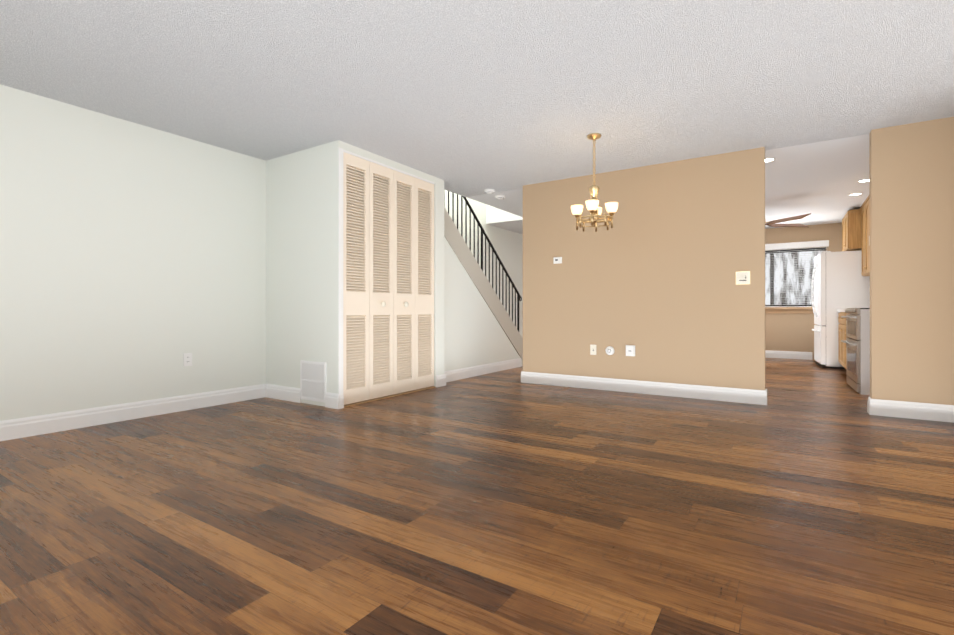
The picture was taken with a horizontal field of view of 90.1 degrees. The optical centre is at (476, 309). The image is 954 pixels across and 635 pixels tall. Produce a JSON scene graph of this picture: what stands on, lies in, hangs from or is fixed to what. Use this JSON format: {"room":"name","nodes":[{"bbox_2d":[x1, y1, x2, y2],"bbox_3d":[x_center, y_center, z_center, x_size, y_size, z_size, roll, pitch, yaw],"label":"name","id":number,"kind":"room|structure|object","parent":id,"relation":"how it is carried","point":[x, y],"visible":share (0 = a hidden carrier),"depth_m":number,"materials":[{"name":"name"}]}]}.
{"room":"empty living room","nodes":[
{"label":"empty living room","id":0,"kind":"room"},
{"bbox_2d":[0,84,522,420],"bbox_3d":[-1.428,-1.294,6.188,0.120,4.400,12.510,0,0,33],"label":"wall","id":1,"kind":"structure","parent":0,"point":[132,262],"depth_m":3.87,"materials":[{"name":"white paint"}]},
{"bbox_2d":[0,384,263,440],"bbox_3d":[-3.444,0.831,2.957,0.016,0.136,4.662,0,0,33],"label":"baseboard","id":2,"kind":"structure","parent":1,"relation":"attached to","point":[11,429],"depth_m":3.82,"materials":[{"name":"white wood"}]},
{"bbox_2d":[183,353,191,365],"bbox_3d":[-2.594,0.451,4.272,0.010,0.116,0.072,0,0,33],"label":"electrical outlet","id":3,"kind":"object","parent":1,"relation":"attached to","point":[187,359],"visible":1,"depth_m":4.27,"materials":[{"name":"white plastic"}]},
{"bbox_2d":[266,140,342,405],"bbox_3d":[-1.706,-0.318,4.642,1.098,2.440,0.050,0,0,33],"label":"wall","id":4,"kind":"structure","parent":0,"point":[302,254],"depth_m":4.60,"materials":[{"name":"white paint"}]},
{"bbox_2d":[264,384,300,402],"bbox_3d":[-1.932,0.835,4.746,0.540,0.136,0.016,0,0,33],"label":"baseboard","id":5,"kind":"structure","parent":4,"relation":"attached to","point":[292,394],"depth_m":4.74,"materials":[{"name":"white wood"}]},
{"bbox_2d":[300,360,326,402],"bbox_3d":[-1.548,0.677,4.500,0.365,0.370,0.012,0,0,33],"label":"air vent","id":6,"kind":"object","parent":4,"relation":"in","point":[313,380],"visible":1,"depth_m":4.50,"materials":[{"name":"white metal"}]},
{"bbox_2d":[339,148,342,393],"bbox_3d":[-1.241,-0.353,4.343,0.006,2.235,0.049,0,0,33],"label":"door frame","id":7,"kind":"structure","parent":4,"relation":"attached to","point":[340,270],"depth_m":4.33,"materials":[{"name":"white wood"}]},
{"bbox_2d":[343,142,434,182],"bbox_3d":[-0.898,-1.503,4.970,0.100,0.068,1.376,0,0,33],"label":"wall","id":8,"kind":"structure","parent":0,"point":[376,157],"depth_m":4.84,"materials":[{"name":"white paint"}]},
{"bbox_2d":[343,150,434,183],"bbox_3d":[-0.883,-1.460,4.960,0.056,0.018,1.364,0,0,33],"label":"door track","id":9,"kind":"object","parent":8,"relation":"attached to","point":[370,160],"visible":0.5,"depth_m":4.84,"materials":[{"name":"white"}]},
{"bbox_2d":[343,152,368,404],"bbox_3d":[-1.158,-0.284,4.526,0.031,2.332,0.338,0,0,33],"label":"closet door","id":10,"kind":"structure","parent":9,"relation":"hanging from","point":[355,346],"depth_m":4.52,"materials":[{"name":"beige wood"}]},
{"bbox_2d":[369,161,393,399],"bbox_3d":[-0.956,-0.283,4.802,0.068,2.332,0.338,0,0,33],"label":"closet door","id":11,"kind":"structure","parent":9,"relation":"hanging from","point":[381,343],"depth_m":4.80,"materials":[{"name":"beige wood"}]},
{"bbox_2d":[393,170,414,393],"bbox_3d":[-0.770,-0.283,5.087,0.068,2.332,0.338,0,0,33],"label":"closet door","id":12,"kind":"structure","parent":9,"relation":"hanging from","point":[404,340],"depth_m":5.09,"materials":[{"name":"beige wood"}]},
{"bbox_2d":[415,178,433,389],"bbox_3d":[-0.600,-0.282,5.383,0.031,2.332,0.338,0,0,33],"label":"closet door","id":13,"kind":"structure","parent":9,"relation":"hanging from","point":[424,338],"depth_m":5.38,"materials":[{"name":"beige wood"}]},
{"bbox_2d":[434,177,443,386],"bbox_3d":[-0.498,-0.316,5.629,0.150,2.440,0.170,0,0,33],"label":"wall","id":14,"kind":"structure","parent":0,"point":[439,276],"depth_m":5.57,"materials":[{"name":"white paint"}]},
{"bbox_2d":[346,167,429,293],"bbox_3d":[-0.917,-0.287,4.980,0.005,2.320,1.364,0,0,33],"label":"backing","id":15,"kind":"object","parent":14,"relation":"attached to","point":[385,222],"depth_m":4.89,"materials":[{"name":"beige"}]},
{"bbox_2d":[436,358,521,386],"bbox_3d":[0.114,0.838,6.540,0.154,0.136,2.364,0,0,33],"label":"baseboard","id":16,"kind":"structure","parent":14,"relation":"attached to","point":[455,375],"depth_m":6.45,"materials":[{"name":"white wood"}]},
{"bbox_2d":[0,358,953,634],"bbox_3d":[1.074,0.952,4.556,6.090,0.100,12.510,0,0,33],"label":"floor","id":17,"kind":"structure","parent":0,"point":[812,498],"depth_m":2.05,"materials":[{"name":"brown wood"}]},
{"bbox_2d":[344,386,434,406],"bbox_3d":[-0.876,0.897,4.950,0.054,0.012,1.364,0,0,33],"label":"threshold","id":18,"kind":"object","parent":17,"relation":"on","point":[379,398],"visible":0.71,"depth_m":4.87,"materials":[{"name":"brown wood"}]},
{"bbox_2d":[444,207,522,360],"bbox_3d":[-0.141,-0.246,7.159,0.968,2.306,2.779,0,0,33],"label":"staircase","id":19,"kind":"structure","parent":17,"relation":"on","point":[462,251],"depth_m":6.58,"materials":[{"name":"beige paint"}]},
{"bbox_2d":[444,190,521,330],"bbox_3d":[0.063,-0.818,6.871,0.032,2.772,2.494,0,0,33],"label":"stair railing","id":20,"kind":"object","parent":19,"relation":"attached to","point":[490,244],"visible":0.62,"depth_m":6.88,"materials":[{"name":"black metal"}]},
{"bbox_2d":[838,313,840,363],"bbox_3d":[5.503,0.472,6.633,0.678,0.868,0.935,0,0,33],"label":"base cabinet","id":21,"kind":"object","parent":17,"relation":"on","point":[839,314],"depth_m":7.14,"materials":[{"name":"brown wood"}]},
{"bbox_2d":[811,250,869,368],"bbox_3d":[5.805,0.007,7.534,0.845,1.803,0.845,0,0,29],"label":"fridge","id":22,"kind":"object","parent":17,"relation":"on","point":[839,281],"visible":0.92,"depth_m":7.26,"materials":[{"name":"white metal"}]},
{"bbox_2d":[841,313,848,368],"bbox_3d":[5.059,0.471,5.951,0.678,0.868,0.936,0,0,33],"label":"base cabinet","id":23,"kind":"object","parent":17,"relation":"on","point":[842,345],"depth_m":6.64,"materials":[{"name":"brown wood"}]},
{"bbox_2d":[837,309,845,312],"bbox_3d":[5.274,0.017,6.297,0.694,0.038,1.749,0,0,33],"label":"countertop","id":24,"kind":"structure","parent":23,"relation":"on","point":[838,310],"depth_m":6.75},
{"bbox_2d":[841,308,869,394],"bbox_3d":[4.519,0.404,5.245,0.742,1.000,0.790,0,0,31],"label":"range","id":25,"kind":"object","parent":17,"relation":"on","point":[857,341],"visible":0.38,"depth_m":5.07,"materials":[{"name":"silver metal"}]},
{"bbox_2d":[0,0,953,233],"bbox_3d":[1.074,-1.663,4.561,5.850,0.250,12.270,0,0,33],"label":"ceiling","id":26,"kind":"structure","parent":0,"point":[467,98],"depth_m":3.18,"materials":[{"name":"white paint"}]},
{"bbox_2d":[484,189,494,193],"bbox_3d":[0.162,-1.514,6.129,0.136,0.040,0.136,0,0,33],"label":"smoke detector","id":27,"kind":"object","parent":26,"relation":"attached to","point":[489,191],"visible":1,"depth_m":6.09,"materials":[{"name":"white plastic"}]},
{"bbox_2d":[495,195,504,199],"bbox_3d":[0.315,-1.513,6.439,0.132,0.040,0.132,0,0,33],"label":"smoke detector","id":28,"kind":"object","parent":26,"relation":"attached to","point":[499,197],"visible":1,"depth_m":6.40,"materials":[{"name":"white plastic"}]},
{"bbox_2d":[571,133,617,231],"bbox_3d":[1.037,-1.124,4.213,0.323,0.826,0.323,0,0,-25],"label":"chandelier","id":29,"kind":"object","parent":26,"relation":"hanging from","point":[593,208],"visible":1,"depth_m":4.18,"materials":[{"name":"gold metal"}]},
{"bbox_2d":[765,158,775,162],"bbox_3d":[2.983,-1.534,4.900,0.156,0.005,0.156,0,0,33],"label":"recessed light","id":30,"kind":"object","parent":26,"relation":"in","point":[769,160],"visible":0.71,"depth_m":4.88,"materials":[{"name":"white"}]},
{"bbox_2d":[765,213,810,226],"bbox_3d":[4.089,-1.320,7.043,1.376,0.424,1.447,0,0,33],"label":"ceiling fan","id":31,"kind":"object","parent":26,"relation":"hanging from","point":[771,223],"visible":0.1,"depth_m":6.79,"materials":[{"name":"brown wood"}]},
{"bbox_2d":[848,193,862,195],"bbox_3d":[5.047,-1.531,6.349,0.156,0.005,0.156,0,0,33],"label":"recessed light","id":32,"kind":"object","parent":26,"relation":"in","point":[855,194],"visible":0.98,"depth_m":6.35,"materials":[{"name":"white"}]},
{"bbox_2d":[857,179,868,182],"bbox_3d":[4.627,-1.532,5.668,0.156,0.005,0.156,0,0,33],"label":"recessed light","id":33,"kind":"object","parent":26,"relation":"in","point":[863,180],"visible":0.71,"depth_m":5.67,"materials":[{"name":"white"}]},
{"bbox_2d":[444,237,522,371],"bbox_3d":[0.072,-0.074,6.768,0.160,1.961,2.362,0,0,33],"label":"wall","id":34,"kind":"structure","parent":0,"point":[475,334],"depth_m":6.30,"materials":[{"name":"white paint"}]},
{"bbox_2d":[486,204,495,209],"bbox_3d":[0.577,-2.635,8.305,0.935,1.710,0.100,0,0,33],"label":"wall","id":35,"kind":"structure","parent":0,"point":[488,207],"depth_m":8.47,"materials":[{"name":"white paint"}]},
{"bbox_2d":[523,117,953,404],"bbox_3d":[2.311,-0.317,4.842,4.086,2.440,0.120,0,0,33],"label":"wall","id":36,"kind":"structure","parent":0,"point":[650,275],"depth_m":4.77,"materials":[{"name":"beige paint"}]},
{"bbox_2d":[553,257,561,263],"bbox_3d":[0.953,-0.581,5.640,0.105,0.075,0.023,0,0,33],"label":"thermostat","id":37,"kind":"object","parent":36,"relation":"attached to","point":[557,260],"visible":1,"depth_m":5.63,"materials":[{"name":"white plastic"}]},
{"bbox_2d":[590,345,595,354],"bbox_3d":[1.318,0.459,5.403,0.070,0.115,0.018,0,0,33],"label":"jack","id":38,"kind":"object","parent":36,"relation":"attached to","point":[592,349],"visible":1,"depth_m":5.41,"materials":[{"name":"white plastic"}]},
{"bbox_2d":[605,346,613,354],"bbox_3d":[1.475,0.461,5.294,0.100,0.100,0.030,0,0,33],"label":"wall outlet","id":39,"kind":"object","parent":36,"relation":"attached to","point":[609,350],"visible":1,"depth_m":5.28,"materials":[{"name":"white plastic"}]},
{"bbox_2d":[626,345,634,355],"bbox_3d":[1.663,0.451,5.171,0.100,0.118,0.031,0,0,33],"label":"wall outlet","id":40,"kind":"object","parent":36,"relation":"attached to","point":[630,350],"visible":1,"depth_m":5.16,"materials":[{"name":"white plastic"}]},
{"bbox_2d":[521,371,766,404],"bbox_3d":[1.676,0.836,5.253,2.608,0.136,0.155,0,0,33],"label":"baseboard","id":41,"kind":"structure","parent":36,"relation":"attached to","point":[740,395],"depth_m":5.04,"materials":[{"name":"white wood"}]},
{"bbox_2d":[736,271,749,284],"bbox_3d":[2.564,-0.304,4.592,0.123,0.126,0.022,0,0,33],"label":"dimmer switch","id":42,"kind":"object","parent":36,"relation":"attached to","point":[742,277],"visible":1,"depth_m":4.59,"materials":[{"name":"white plastic"}]},
{"bbox_2d":[867,397,953,422],"bbox_3d":[3.705,0.833,3.923,0.746,0.136,0.138,0,0,33],"label":"baseboard","id":43,"kind":"structure","parent":36,"relation":"attached to","point":[918,410],"depth_m":3.92,"materials":[{"name":"white wood"}]},
{"bbox_2d":[765,223,841,359],"bbox_3d":[4.452,-0.307,9.752,5.850,2.440,0.120,0,0,33],"label":"wall","id":44,"kind":"structure","parent":0,"point":[789,332],"depth_m":8.76,"materials":[{"name":"beige paint"}]},
{"bbox_2d":[765,350,811,359],"bbox_3d":[4.025,0.845,9.944,4.880,0.136,0.016,0,0,33],"label":"baseboard","id":45,"kind":"structure","parent":44,"relation":"attached to","point":[788,354],"depth_m":8.80,"materials":[{"name":"white wood"}]},
{"bbox_2d":[765,247,825,313],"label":"kitchen window","id":46,"kind":"structure","parent":44,"relation":"in","point":[806,310],"depth_m":8.86,"materials":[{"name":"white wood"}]},
{"bbox_2d":[765,240,828,306],"bbox_3d":[5.639,-0.635,8.872,1.480,1.188,0.058,0,0,33],"label":"window blinds","id":47,"kind":"object","parent":46,"relation":"attached to","point":[799,245],"visible":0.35,"depth_m":8.77,"materials":[{"name":"white plastic"}]},
{"bbox_3d":[3.576,-0.321,2.931,0.120,2.440,12.510,0,0,33],"label":"wall","id":48,"kind":"structure","parent":0,"visible":0},
{"bbox_2d":[842,206,861,250],"bbox_3d":[6.048,-1.217,7.370,0.563,0.620,0.865,0,0,33],"label":"upper cabinet","id":49,"kind":"object","parent":48,"relation":"attached to","point":[855,229],"depth_m":7.13,"materials":[{"name":"brown wood"}]},
{"bbox_2d":[862,200,865,275],"bbox_3d":[5.618,-1.009,6.562,0.403,1.040,0.934,0,0,33],"label":"upper cabinet","id":50,"kind":"object","parent":48,"relation":"attached to","point":[864,204],"depth_m":6.85,"materials":[{"name":"brown wood"}]},
{"bbox_2d":[866,196,869,275],"bbox_3d":[5.156,-1.010,5.852,0.403,1.040,0.999,0,0,33],"label":"upper cabinet","id":51,"kind":"object","parent":48,"relation":"attached to","point":[867,200],"depth_m":6.54,"materials":[{"name":"brown wood"}]}
]}

